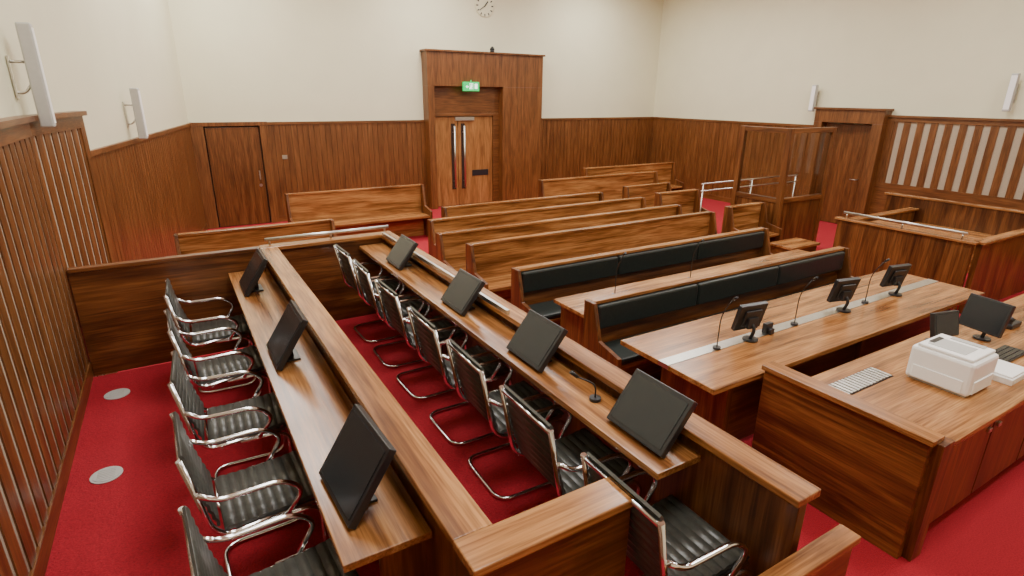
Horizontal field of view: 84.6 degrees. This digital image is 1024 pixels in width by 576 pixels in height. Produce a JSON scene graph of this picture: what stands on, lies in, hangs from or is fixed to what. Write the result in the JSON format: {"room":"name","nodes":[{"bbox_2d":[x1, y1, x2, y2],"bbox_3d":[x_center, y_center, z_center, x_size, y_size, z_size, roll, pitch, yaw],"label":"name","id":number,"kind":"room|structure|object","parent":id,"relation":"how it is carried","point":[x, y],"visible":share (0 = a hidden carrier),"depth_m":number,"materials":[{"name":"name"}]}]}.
{"room":"courtroom","nodes":[
{"label":"courtroom","id":0,"kind":"room"},
{"bbox_2d":[0,0,187,149],"bbox_3d":[-3.236,-1.420,3.741,0.892,5.400,15.403,-8,21,-24],"label":"wall","id":1,"kind":"structure","parent":0,"point":[92,52],"depth_m":6.15,"materials":[{"name":"beige paint"}]},
{"bbox_2d":[5,22,55,126],"bbox_3d":[-3.641,-1.594,4.235,0.194,0.740,0.100,-10,22,-29],"label":"wall speaker","id":2,"kind":"object","parent":1,"relation":"attached to","point":[38,86],"visible":1,"depth_m":4.21,"materials":[{"name":"white plastic"}]},
{"bbox_2d":[31,27,55,122],"bbox_3d":[-3.559,-1.609,4.282,0.004,0.680,0.084,-10,22,-29],"label":"grille","id":3,"kind":"object","parent":2,"relation":"attached to","point":[34,47],"depth_m":4.25,"materials":[{"name":"white plastic"}]},
{"bbox_2d":[0,116,94,575],"bbox_3d":[-1.575,1.027,1.244,0.109,2.420,8.250,-10,22,-29],"label":"wall panel","id":4,"kind":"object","parent":1,"relation":"attached to","point":[47,375],"depth_m":3.41,"materials":[{"name":"brown wood"}]},
{"bbox_2d":[18,111,116,376],"bbox_3d":[-3.878,-0.338,5.160,0.109,2.420,1.269,-7,20,-20],"label":"trim","id":5,"kind":"structure","parent":1,"relation":"attached to","point":[62,151],"depth_m":4.94,"materials":[{"name":"brown wood"}]},
{"bbox_2d":[122,88,147,138],"bbox_3d":[-4.646,-2.144,6.925,0.194,0.600,0.100,-6,20,-19],"label":"wall speaker","id":6,"kind":"object","parent":1,"relation":"attached to","point":[135,95],"visible":1,"depth_m":6.90,"materials":[{"name":"white plastic"}]},
{"bbox_2d":[138,91,147,135],"bbox_3d":[-4.557,-2.154,6.955,0.004,0.540,0.084,-6,20,-19],"label":"grille","id":7,"kind":"object","parent":6,"relation":"attached to","point":[139,94],"depth_m":6.95,"materials":[{"name":"white plastic"}]},
{"bbox_2d":[90,123,207,230],"bbox_3d":[-5.132,-1.259,8.398,0.049,2.040,5.909,-6,20,-19],"label":"trim","id":8,"kind":"structure","parent":1,"relation":"attached to","point":[100,150],"depth_m":6.92,"materials":[{"name":"brown wood"}]},
{"bbox_2d":[92,126,205,261],"bbox_3d":[-5.141,-1.291,8.384,0.029,1.870,5.909,-6,20,-19],"label":"trim","id":9,"kind":"structure","parent":1,"relation":"attached to","point":[150,191],"depth_m":7.50,"materials":[{"name":"brown wood"}]},
{"bbox_2d":[45,351,379,575],"bbox_3d":[-0.948,1.936,1.957,1.655,0.250,8.150,-10,22,-29],"label":"floor","id":10,"kind":"structure","parent":0,"point":[130,524],"depth_m":3.46,"materials":[{"name":"red carpet"}]},
{"bbox_2d":[89,466,122,483],"bbox_3d":[-2.620,1.206,3.637,0.180,0.011,0.180,-10,22,-29],"label":"floor vent","id":11,"kind":"object","parent":10,"relation":"in","point":[108,474],"visible":1,"depth_m":3.63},
{"bbox_2d":[104,388,129,399],"bbox_3d":[-3.234,0.866,4.611,0.180,0.011,0.180,-10,22,-29],"label":"floor vent","id":12,"kind":"object","parent":10,"relation":"in","point":[118,393],"visible":1,"depth_m":4.60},
{"bbox_2d":[163,278,256,393],"bbox_3d":[-2.513,0.364,4.731,0.570,0.896,0.525,-10,21,-28],"label":"chair","id":13,"kind":"object","parent":10,"relation":"on","point":[238,322],"visible":0.85,"depth_m":4.62,"materials":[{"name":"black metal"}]},
{"bbox_2d":[163,309,272,437],"bbox_3d":[-2.118,0.582,4.105,0.570,0.896,0.525,-11,22,-31],"label":"chair","id":14,"kind":"object","parent":10,"relation":"on","point":[247,358],"visible":0.81,"depth_m":4.02,"materials":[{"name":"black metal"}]},
{"bbox_2d":[167,350,293,509],"bbox_3d":[-1.686,0.815,3.439,0.570,0.896,0.525,-9,21,-26],"label":"chair","id":15,"kind":"object","parent":10,"relation":"on","point":[264,411],"visible":0.87,"depth_m":3.35,"materials":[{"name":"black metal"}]},
{"bbox_2d":[170,411,327,575],"bbox_3d":[-1.296,1.031,2.820,0.570,0.896,0.525,-11,22,-31],"label":"chair","id":16,"kind":"object","parent":10,"relation":"on","point":[253,495],"visible":0.89,"depth_m":2.73,"materials":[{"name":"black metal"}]},
{"bbox_2d":[177,505,358,575],"bbox_3d":[-0.889,1.243,2.213,0.570,0.896,0.525,-12,23,-32],"label":"chair","id":17,"kind":"object","parent":10,"relation":"on","point":[321,559],"visible":0.95,"depth_m":2.33,"materials":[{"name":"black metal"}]},
{"bbox_2d":[167,0,662,122],"bbox_3d":[-1.045,-4.731,13.471,11.980,5.400,0.200,-10,22,-29],"label":"wall","id":18,"kind":"structure","parent":0,"point":[239,60],"depth_m":12.15,"materials":[{"name":"beige paint"}]},
{"bbox_2d":[190,122,278,228],"bbox_3d":[-5.534,-2.268,11.316,1.370,2.050,0.095,-10,22,-29],"label":"trim","id":19,"kind":"structure","parent":18,"relation":"attached to","point":[197,133],"depth_m":11.15,"materials":[{"name":"brown wood"}]},
{"bbox_2d":[204,127,269,226],"bbox_3d":[-5.494,-2.225,11.331,0.950,1.940,0.105,-10,22,-29],"label":"door","id":20,"kind":"structure","parent":18,"relation":"in","point":[235,156],"depth_m":11.32,"materials":[{"name":"brown wood"}]},
{"bbox_2d":[435,116,458,206],"bbox_3d":[-1.575,-3.011,13.495,0.650,2.100,0.172,-10,22,-29],"label":"door","id":21,"kind":"structure","parent":18,"relation":"in","point":[446,127],"depth_m":13.51,"materials":[{"name":"brown wood"}]},
{"bbox_2d":[267,117,652,221],"bbox_3d":[-0.404,-3.216,14.249,10.600,2.040,0.049,-10,22,-29],"label":"trim","id":22,"kind":"structure","parent":18,"relation":"attached to","point":[281,218],"depth_m":12.50,"materials":[{"name":"brown wood"}]},
{"bbox_2d":[267,119,653,215],"bbox_3d":[-0.409,-3.252,14.246,10.600,1.870,0.029,-10,22,-29],"label":"wall paneling","id":23,"kind":"structure","parent":18,"relation":"attached to","point":[321,157],"depth_m":12.79,"materials":[{"name":"brown wood"}]},
{"bbox_2d":[434,86,498,201],"bbox_3d":[-1.113,-3.421,13.688,1.780,2.780,0.120,-10,22,-29],"label":"trim","id":24,"kind":"structure","parent":18,"relation":"attached to","point":[449,100],"depth_m":13.46,"materials":[{"name":"brown wood"}]},
{"bbox_2d":[462,80,478,90],"bbox_3d":[-0.948,-4.671,12.990,0.400,0.240,0.074,-10,22,-29],"label":"exit sign","id":25,"kind":"object","parent":18,"relation":"attached to","point":[467,86],"visible":1,"depth_m":12.96,"materials":[{"name":"green plastic"}]},
{"bbox_2d":[455,116,491,203],"bbox_3d":[-0.918,-3.132,13.868,1.020,2.100,0.172,-10,22,-29],"label":"door","id":26,"kind":"structure","parent":18,"relation":"in","point":[474,133],"depth_m":13.88,"materials":[{"name":"brown wood"}]},
{"bbox_2d":[419,49,544,208],"bbox_3d":[-0.637,-3.826,13.711,3.150,3.540,0.340,-10,22,-29],"label":"trim","id":27,"kind":"structure","parent":18,"relation":"attached to","point":[518,77],"depth_m":13.64,"materials":[{"name":"brown wood"}]},
{"bbox_2d":[475,0,493,16],"bbox_3d":[-0.631,-6.499,12.966,0.460,0.460,0.042,-10,22,-29],"label":"wall clock","id":28,"kind":"object","parent":18,"relation":"attached to","point":[484,8],"visible":1,"depth_m":12.97,"materials":[{"name":"beige paint"}]},
{"bbox_2d":[335,313,643,575],"bbox_3d":[-0.634,1.165,4.063,1.100,0.350,4.660,-10,22,-29],"label":"floor","id":29,"kind":"structure","parent":0,"point":[506,472],"depth_m":3.98,"materials":[{"name":"red carpet"}]},
{"bbox_2d":[333,244,408,342],"bbox_3d":[-1.347,0.018,5.467,0.570,0.896,0.525,-11,22,-31],"label":"chair","id":30,"kind":"object","parent":29,"relation":"on","point":[344,259],"visible":0.65,"depth_m":5.39,"materials":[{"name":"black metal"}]},
{"bbox_2d":[352,259,432,367],"bbox_3d":[-1.041,0.187,4.982,0.570,0.896,0.525,-10,22,-28],"label":"chair","id":31,"kind":"object","parent":29,"relation":"on","point":[365,282],"visible":0.67,"depth_m":4.90,"materials":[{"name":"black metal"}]},
{"bbox_2d":[374,278,467,399],"bbox_3d":[-0.719,0.362,4.481,0.570,0.896,0.525,-11,22,-30],"label":"chair","id":32,"kind":"object","parent":29,"relation":"on","point":[388,298],"visible":0.74,"depth_m":4.39,"materials":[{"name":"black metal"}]},
{"bbox_2d":[407,306,512,445],"bbox_3d":[-0.360,0.560,3.913,0.570,0.896,0.525,-10,22,-29],"label":"chair","id":33,"kind":"object","parent":29,"relation":"on","point":[423,329],"visible":0.68,"depth_m":3.82,"materials":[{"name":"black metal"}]},
{"bbox_2d":[445,338,566,499],"bbox_3d":[-0.038,0.738,3.403,0.570,0.896,0.525,-10,22,-28],"label":"chair","id":34,"kind":"object","parent":29,"relation":"on","point":[471,376],"visible":0.81,"depth_m":3.31,"materials":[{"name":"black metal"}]},
{"bbox_2d":[499,384,641,496],"bbox_3d":[0.289,0.919,2.884,0.570,0.896,0.525,-10,22,-28],"label":"chair","id":35,"kind":"object","parent":29,"relation":"on","point":[558,460],"visible":0.73,"depth_m":2.78,"materials":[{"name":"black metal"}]},
{"bbox_2d":[580,452,753,575],"bbox_3d":[0.631,1.102,2.361,0.570,0.896,0.525,-10,22,-28],"label":"chair","id":36,"kind":"object","parent":29,"relation":"on","point":[666,537],"visible":0.66,"depth_m":2.25,"materials":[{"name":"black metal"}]},
{"bbox_2d":[117,197,1023,575],"bbox_3d":[2.131,0.186,7.698,14.300,0.100,15.800,-10,22,-29],"label":"floor","id":37,"kind":"structure","parent":0,"point":[982,534],"depth_m":3.57,"materials":[{"name":"red carpet"}]},
{"bbox_2d":[174,219,336,254],"bbox_3d":[-3.269,-0.326,7.458,1.950,0.920,0.510,-10,22,-29],"label":"wooden pew","id":38,"kind":"object","parent":37,"relation":"on","point":[251,236],"visible":0.38,"depth_m":7.41,"materials":[{"name":"brown wood"}]},
{"bbox_2d":[284,184,432,236],"bbox_3d":[-2.699,-1.285,10.196,2.500,0.970,0.510,-10,22,-29],"label":"wooden pew","id":39,"kind":"object","parent":37,"relation":"on","point":[403,208],"visible":0.72,"depth_m":10.32,"materials":[{"name":"brown wood"}]},
{"bbox_2d":[67,225,860,575],"bbox_3d":[-1.160,0.829,3.583,2.955,1.288,4.910,-10,22,-29],"label":"box","id":40,"kind":"object","parent":37,"relation":"on","point":[423,521],"visible":0.82,"depth_m":2.65,"materials":[{"name":"brown wood"}]},
{"bbox_2d":[239,248,267,296],"bbox_3d":[-2.180,-0.137,4.741,0.211,0.304,0.400,-10,22,-29],"label":"monitor","id":41,"kind":"object","parent":40,"relation":"on","point":[249,280],"visible":1,"depth_m":4.67,"materials":[{"name":"black plastic"}]},
{"bbox_2d":[266,300,307,370],"bbox_3d":[-1.413,0.288,3.524,0.211,0.304,0.400,-10,22,-29],"label":"monitor","id":42,"kind":"object","parent":40,"relation":"on","point":[292,323],"visible":1,"depth_m":3.47,"materials":[{"name":"black plastic"}]},
{"bbox_2d":[319,404,395,528],"bbox_3d":[-0.641,0.715,2.302,0.211,0.304,0.400,-12,22,-32],"label":"monitor","id":43,"kind":"object","parent":40,"relation":"on","point":[360,455],"visible":1,"depth_m":2.25,"materials":[{"name":"black plastic"}]},
{"bbox_2d":[386,234,418,270],"bbox_3d":[-1.001,-0.328,5.110,0.197,0.239,0.360,-10,22,-29],"label":"monitor","id":44,"kind":"object","parent":40,"relation":"on","point":[399,256],"visible":1,"depth_m":5.06,"materials":[{"name":"black plastic"}]},
{"bbox_2d":[440,268,485,315],"bbox_3d":[-0.361,0.026,4.096,0.197,0.239,0.360,-10,22,-29],"label":"monitor","id":45,"kind":"object","parent":40,"relation":"on","point":[463,290],"visible":1,"depth_m":4.05,"materials":[{"name":"black plastic"}]},
{"bbox_2d":[506,309,567,372],"bbox_3d":[0.140,0.303,3.301,0.197,0.239,0.360,-10,22,-29],"label":"monitor","id":46,"kind":"object","parent":40,"relation":"on","point":[537,338],"visible":1,"depth_m":3.26,"materials":[{"name":"black plastic"}]},
{"bbox_2d":[569,370,600,402],"bbox_3d":[0.371,0.493,2.850,0.172,0.178,0.060,-2,19,-8],"label":"gooseneck microphone","id":47,"kind":"object","parent":40,"relation":"on","point":[594,398],"visible":1,"depth_m":2.86,"materials":[{"name":"black plastic"}]},
{"bbox_2d":[607,368,697,458],"bbox_3d":[0.628,0.561,2.565,0.197,0.239,0.360,-10,22,-29],"label":"monitor","id":48,"kind":"object","parent":40,"relation":"on","point":[649,410],"visible":1,"depth_m":2.53,"materials":[{"name":"black plastic"}]},
{"bbox_2d":[441,192,603,217],"bbox_3d":[0.373,-1.063,9.747,3.230,0.900,0.510,-10,22,-29],"label":"wooden pew","id":49,"kind":"object","parent":37,"relation":"on","point":[507,205],"visible":0.3,"depth_m":9.68,"materials":[{"name":"brown wood"}]},
{"bbox_2d":[427,197,645,257],"bbox_3d":[0.667,-0.815,9.032,4.100,0.900,0.510,-10,22,-29],"label":"wooden pew","id":50,"kind":"object","parent":37,"relation":"on","point":[435,225],"visible":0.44,"depth_m":8.84,"materials":[{"name":"brown wood"}]},
{"bbox_2d":[435,204,681,270],"bbox_3d":[1.001,-0.567,8.318,4.360,0.900,0.510,-10,22,-29],"label":"wooden pew","id":51,"kind":"object","parent":37,"relation":"on","point":[450,245],"visible":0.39,"depth_m":7.95,"materials":[{"name":"brown wood"}]},
{"bbox_2d":[466,211,716,302],"bbox_3d":[1.400,-0.384,7.796,4.280,0.900,0.510,-10,22,-29],"label":"wooden pew","id":52,"kind":"object","parent":37,"relation":"on","point":[491,262],"visible":0.43,"depth_m":7.55,"materials":[{"name":"brown wood"}]},
{"bbox_2d":[538,171,657,200],"bbox_3d":[2.032,-1.929,12.217,3.200,0.970,0.510,-10,22,-29],"label":"wooden pew","id":53,"kind":"object","parent":37,"relation":"on","point":[611,185],"visible":0.35,"depth_m":12.22,"materials":[{"name":"brown wood"}]},
{"bbox_2d":[582,162,683,190],"bbox_3d":[3.024,-2.503,13.876,2.900,1.000,0.510,-10,22,-29],"label":"wooden pew","id":54,"kind":"object","parent":37,"relation":"on","point":[666,171],"visible":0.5,"depth_m":14.19,"materials":[{"name":"brown wood"}]},
{"bbox_2d":[511,227,771,325],"bbox_3d":[1.847,-0.036,6.793,4.040,0.900,0.490,-10,22,-29],"label":"bench","id":55,"kind":"object","parent":37,"relation":"on","point":[534,287],"visible":0.43,"depth_m":6.54,"materials":[{"name":"brown wood"}]},
{"bbox_2d":[528,300,560,319],"bbox_3d":[0.747,0.165,6.114,1.295,0.060,0.360,-10,22,-29],"label":"seat cushion","id":56,"kind":"object","parent":55,"relation":"on","point":[550,310],"depth_m":5.84,"materials":[{"name":"black leather"}]},
{"bbox_2d":[521,256,617,292],"bbox_3d":[0.653,-0.156,6.176,1.295,0.225,0.059,-10,22,-29],"label":"cushion","id":57,"kind":"object","parent":55,"relation":"on","point":[551,276],"depth_m":6.13,"materials":[{"name":"black leather"}]},
{"bbox_2d":[617,243,697,274],"bbox_3d":[1.776,-0.363,6.813,1.295,0.225,0.059,-10,22,-29],"label":"cushion","id":58,"kind":"object","parent":55,"relation":"on","point":[653,257],"depth_m":6.76,"materials":[{"name":"black leather"}]},
{"bbox_2d":[696,231,764,259],"bbox_3d":[2.898,-0.570,7.449,1.295,0.225,0.059,-10,22,-29],"label":"cushion","id":59,"kind":"object","parent":55,"relation":"on","point":[720,245],"depth_m":7.41,"materials":[{"name":"black leather"}]},
{"bbox_2d":[622,182,670,207],"bbox_3d":[2.853,-1.632,11.483,1.200,0.900,0.510,-10,22,-29],"label":"wooden pew","id":60,"kind":"object","parent":37,"relation":"on","point":[648,191],"visible":0.27,"depth_m":11.54,"materials":[{"name":"brown wood"}]},
{"bbox_2d":[654,189,708,213],"bbox_3d":[3.249,-1.366,10.716,1.050,0.900,0.510,-10,22,-29],"label":"wooden pew","id":61,"kind":"object","parent":37,"relation":"on","point":[689,199],"visible":0.33,"depth_m":10.85,"materials":[{"name":"brown wood"}]},
{"bbox_2d":[553,246,852,378],"bbox_3d":[2.307,0.219,6.064,3.900,0.900,0.990,-10,22,-29],"label":"bench","id":62,"kind":"object","parent":37,"relation":"on","point":[597,320],"visible":0.66,"depth_m":5.57,"materials":[{"name":"brown wood"}]},
{"bbox_2d":[612,252,626,293],"bbox_3d":[1.032,-0.133,5.407,0.060,0.478,0.172,-7,20,-20],"label":"gooseneck microphone","id":63,"kind":"object","parent":62,"relation":"on","point":[625,253],"visible":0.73,"depth_m":5.45,"materials":[{"name":"black plastic"}]},
{"bbox_2d":[597,284,697,328],"bbox_3d":[1.282,0.162,5.266,1.248,0.225,0.059,-10,22,-29],"label":"cushion","id":64,"kind":"object","parent":62,"relation":"on","point":[638,306],"depth_m":5.22,"materials":[{"name":"black leather"}]},
{"bbox_2d":[604,319,694,364],"bbox_3d":[1.376,0.483,5.204,1.248,0.060,0.360,-10,22,-29],"label":"seat cushion","id":65,"kind":"object","parent":62,"relation":"on","point":[628,357],"depth_m":4.90,"materials":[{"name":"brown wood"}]},
{"bbox_2d":[687,239,703,277],"bbox_3d":[1.934,-0.299,5.918,0.060,0.478,0.172,-7,20,-20],"label":"gooseneck microphone","id":66,"kind":"object","parent":62,"relation":"on","point":[702,240],"visible":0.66,"depth_m":5.95,"materials":[{"name":"black plastic"}]},
{"bbox_2d":[695,298,773,319],"bbox_3d":[2.458,0.283,5.818,1.248,0.060,0.360,-10,22,-29],"label":"seat cushion","id":67,"kind":"object","parent":62,"relation":"on","point":[772,298],"depth_m":5.81,"materials":[{"name":"brown wood"}]},
{"bbox_2d":[696,266,778,304],"bbox_3d":[2.364,-0.037,5.880,1.248,0.225,0.059,-10,22,-29],"label":"cushion","id":68,"kind":"object","parent":62,"relation":"on","point":[711,289],"depth_m":5.83,"materials":[{"name":"black leather"}]},
{"bbox_2d":[776,251,844,284],"bbox_3d":[3.446,-0.237,6.494,1.248,0.225,0.059,-10,22,-29],"label":"cushion","id":69,"kind":"object","parent":62,"relation":"on","point":[793,270],"depth_m":6.45,"materials":[{"name":"black leather"}]},
{"bbox_2d":[699,180,733,211],"bbox_3d":[4.583,-1.550,10.921,2.800,1.143,0.026,-10,22,-29],"label":"handrail","id":70,"kind":"object","parent":37,"relation":"on","point":[702,191],"visible":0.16,"depth_m":10.21,"materials":[{"name":"metal"}]},
{"bbox_2d":[721,202,782,246],"bbox_3d":[4.021,-0.923,9.447,0.900,0.900,0.510,-10,22,-29],"label":"wooden pew","id":71,"kind":"object","parent":37,"relation":"on","point":[738,217],"visible":0.5,"depth_m":9.52,"materials":[{"name":"brown wood"}]},
{"bbox_2d":[730,126,836,241],"bbox_3d":[4.826,-1.816,10.180,1.270,2.130,0.990,-10,22,-29],"label":"dock","id":72,"kind":"object","parent":37,"relation":"on","point":[784,169],"visible":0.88,"depth_m":9.76,"materials":[{"name":"brown wood"}]},
{"bbox_2d":[770,237,819,253],"bbox_3d":[4.462,-0.508,8.958,0.710,0.440,0.410,-10,22,-29],"label":"bench","id":73,"kind":"object","parent":37,"relation":"on","point":[796,243],"visible":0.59,"depth_m":8.83,"materials":[{"name":"brown wood"}]},
{"bbox_2d":[620,270,984,439],"bbox_3d":[2.833,0.586,5.235,4.020,0.752,0.940,-10,22,-29],"label":"table","id":74,"kind":"object","parent":37,"relation":"on","point":[726,383],"visible":0.68,"depth_m":4.65,"materials":[{"name":"brown wood"}]},
{"bbox_2d":[713,296,737,349],"bbox_3d":[1.611,0.263,4.247,0.060,0.478,0.172,-7,20,-20],"label":"gooseneck microphone","id":75,"kind":"object","parent":74,"relation":"on","point":[715,347],"visible":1,"depth_m":4.32,"materials":[{"name":"black plastic"}]},
{"bbox_2d":[731,301,768,342],"bbox_3d":[1.915,0.269,4.501,0.270,0.307,0.148,-7,20,-21],"label":"monitor","id":76,"kind":"object","parent":74,"relation":"on","point":[748,316],"visible":1,"depth_m":4.48,"materials":[{"name":"black plastic"}]},
{"bbox_2d":[762,321,774,334],"bbox_3d":[2.129,0.332,4.659,0.090,0.088,0.070,-10,22,-29],"label":"socket","id":77,"kind":"object","parent":74,"relation":"on","point":[767,328],"visible":1,"depth_m":4.64,"materials":[{"name":"black plastic"}]},
{"bbox_2d":[790,276,817,325],"bbox_3d":[2.453,0.108,4.724,0.060,0.478,0.172,-7,20,-20],"label":"gooseneck microphone","id":78,"kind":"object","parent":74,"relation":"on","point":[792,323],"visible":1,"depth_m":4.79,"materials":[{"name":"black plastic"}]},
{"bbox_2d":[826,277,860,312],"bbox_3d":[3.047,0.060,5.144,0.270,0.307,0.148,-6,20,-18],"label":"monitor","id":79,"kind":"object","parent":74,"relation":"on","point":[844,289],"visible":1,"depth_m":5.12,"materials":[{"name":"black plastic"}]},
{"bbox_2d":[861,258,889,303],"bbox_3d":[3.398,-0.066,5.259,0.060,0.478,0.172,-7,20,-20],"label":"gooseneck microphone","id":80,"kind":"object","parent":74,"relation":"on","point":[865,301],"visible":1,"depth_m":5.33,"materials":[{"name":"black plastic"}]},
{"bbox_2d":[879,263,911,296],"bbox_3d":[3.821,-0.082,5.582,0.270,0.307,0.148,-6,20,-18],"label":"monitor","id":81,"kind":"object","parent":74,"relation":"on","point":[895,275],"visible":1,"depth_m":5.56,"materials":[{"name":"black plastic"}]},
{"bbox_2d":[752,294,1023,560],"bbox_3d":[3.687,0.781,4.563,3.870,0.835,1.105,-10,22,-29],"label":"desk","id":82,"kind":"object","parent":37,"relation":"on","point":[888,458],"visible":0.94,"depth_m":3.58,"materials":[{"name":"brown wood"}]},
{"bbox_2d":[828,367,893,394],"bbox_3d":[2.399,0.639,3.882,0.580,0.010,0.160,-10,22,-29],"label":"keyboard","id":83,"kind":"object","parent":82,"relation":"attached to","point":[857,382],"visible":0.93,"depth_m":3.88,"materials":[{"name":"plastic"}]},
{"bbox_2d":[812,294,1023,447],"bbox_3d":[3.790,0.495,4.421,3.740,0.040,0.890,-10,22,-29],"label":"countertop","id":84,"kind":"structure","parent":82,"relation":"on","point":[953,416],"depth_m":3.73,"materials":[{"name":"brown wood"}]},
{"bbox_2d":[925,310,958,339],"bbox_3d":[3.384,0.311,4.457,0.260,0.278,0.148,-5,20,-16],"label":"monitor","id":85,"kind":"object","parent":82,"relation":"on","point":[944,322],"visible":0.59,"depth_m":4.39,"materials":[{"name":"black plastic"}]},
{"bbox_2d":[906,334,998,397],"bbox_3d":[3.008,0.517,3.850,0.367,0.274,0.387,-10,22,-29],"label":"printer","id":86,"kind":"object","parent":82,"relation":"on","point":[957,366],"visible":1,"depth_m":3.75,"materials":[{"name":"white plastic"}]},
{"bbox_2d":[929,339,977,354],"bbox_3d":[2.979,0.393,3.805,0.180,0.004,0.220,-10,22,-29],"label":"tray","id":87,"kind":"object","parent":86,"relation":"on","point":[949,345],"depth_m":3.80,"materials":[{"name":"white plastic"}]},
{"bbox_2d":[959,293,1015,341],"bbox_3d":[3.824,0.252,4.538,0.148,0.346,0.320,-6,20,-17],"label":"monitor","id":88,"kind":"object","parent":82,"relation":"on","point":[989,316],"visible":0.98,"depth_m":4.50,"materials":[{"name":"black plastic"}]},
{"bbox_2d":[992,359,1023,385],"bbox_3d":[3.466,0.585,3.995,0.300,0.060,0.240,-10,22,-29],"label":"paper stack","id":89,"kind":"object","parent":82,"relation":"on","point":[1007,373],"visible":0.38,"depth_m":3.90,"materials":[{"name":"white paper"}]},
{"bbox_2d":[995,345,1023,362],"bbox_3d":[3.751,0.506,4.288,0.420,0.024,0.150,-10,22,-29],"label":"keyboard","id":90,"kind":"object","parent":82,"relation":"on","point":[1006,353],"visible":0.7,"depth_m":4.28,"materials":[{"name":"black plastic"}]},
{"bbox_2d":[1006,317,1021,329],"bbox_3d":[4.262,0.258,4.888,0.200,0.115,0.219,-10,22,-29],"label":"telephone","id":91,"kind":"object","parent":82,"relation":"on","point":[1013,323],"visible":0.21,"depth_m":4.78,"materials":[{"name":"black plastic"}]},
{"bbox_2d":[833,192,1023,313],"bbox_3d":[6.093,-0.648,8.428,2.310,1.080,2.270,-10,22,-29],"label":"box","id":92,"kind":"object","parent":37,"relation":"on","point":[977,247],"visible":0.87,"depth_m":7.77,"materials":[{"name":"brown wood"}]},
{"bbox_2d":[871,220,981,240],"bbox_3d":[5.649,-0.477,7.899,0.350,0.690,1.300,-10,22,-29],"label":"shelf","id":93,"kind":"object","parent":92,"relation":"attached to","point":[877,221],"depth_m":7.76,"materials":[{"name":"brown wood"}]},
{"bbox_2d":[653,0,1023,124],"bbox_3d":[8.153,-3.501,10.150,0.200,5.400,15.300,-10,22,-29],"label":"wall","id":94,"kind":"structure","parent":0,"point":[729,60],"depth_m":11.82,"materials":[{"name":"beige paint"}]},
{"bbox_2d":[650,119,812,197],"bbox_3d":[5.446,-3.360,14.736,0.029,1.870,5.070,-10,22,-29],"label":"trim","id":95,"kind":"structure","parent":94,"relation":"attached to","point":[701,151],"depth_m":15.23,"materials":[{"name":"brown wood"}]},
{"bbox_2d":[653,117,812,202],"bbox_3d":[5.437,-3.325,14.742,0.049,2.040,5.070,-10,22,-29],"label":"trim","id":96,"kind":"structure","parent":94,"relation":"attached to","point":[708,196],"depth_m":14.69,"materials":[{"name":"brown wood"}]},
{"bbox_2d":[808,85,819,110],"bbox_3d":[6.525,-4.128,12.233,0.305,0.514,0.100,-10,22,-29],"label":"wall speaker","id":97,"kind":"object","parent":94,"relation":"attached to","point":[814,97],"visible":1,"depth_m":12.19,"materials":[{"name":"white plastic"}]},
{"bbox_2d":[808,86,815,109],"bbox_3d":[6.519,-4.124,12.231,0.004,0.490,0.084,-10,22,-29],"label":"grille","id":98,"kind":"object","parent":97,"relation":"attached to","point":[813,92],"depth_m":12.22,"materials":[{"name":"white plastic"}]},
{"bbox_2d":[820,123,871,223],"bbox_3d":[7.049,-2.433,12.076,0.140,2.090,1.030,-10,22,-29],"label":"door","id":99,"kind":"structure","parent":94,"relation":"in","point":[851,140],"depth_m":11.98,"materials":[{"name":"brown wood"}]},
{"bbox_2d":[813,109,891,216],"bbox_3d":[7.016,-2.550,12.002,0.250,2.380,1.430,-10,22,-29],"label":"trim","id":100,"kind":"structure","parent":94,"relation":"attached to","point":[878,119],"depth_m":11.45,"materials":[{"name":"brown wood"}]},
{"bbox_2d":[814,107,893,110],"bbox_3d":[7.011,-3.692,11.601,0.290,0.040,1.490,-10,22,-29],"label":"trim","id":101,"kind":"structure","parent":94,"relation":"attached to","point":[833,108],"depth_m":11.41,"materials":[{"name":"brown wood"}]},
{"bbox_2d":[868,115,1023,213],"bbox_3d":[9.656,-1.097,7.961,0.109,2.300,8.650,-10,22,-29],"label":"wall panel","id":102,"kind":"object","parent":94,"relation":"attached to","point":[980,161],"depth_m":10.31,"materials":[{"name":"brown wood"}]},
{"bbox_2d":[1002,73,1020,111],"bbox_3d":[8.378,-3.270,9.424,0.194,0.600,0.100,-10,22,-29],"label":"wall speaker","id":103,"kind":"object","parent":94,"relation":"attached to","point":[1013,86],"visible":1,"depth_m":9.38,"materials":[{"name":"white plastic"}]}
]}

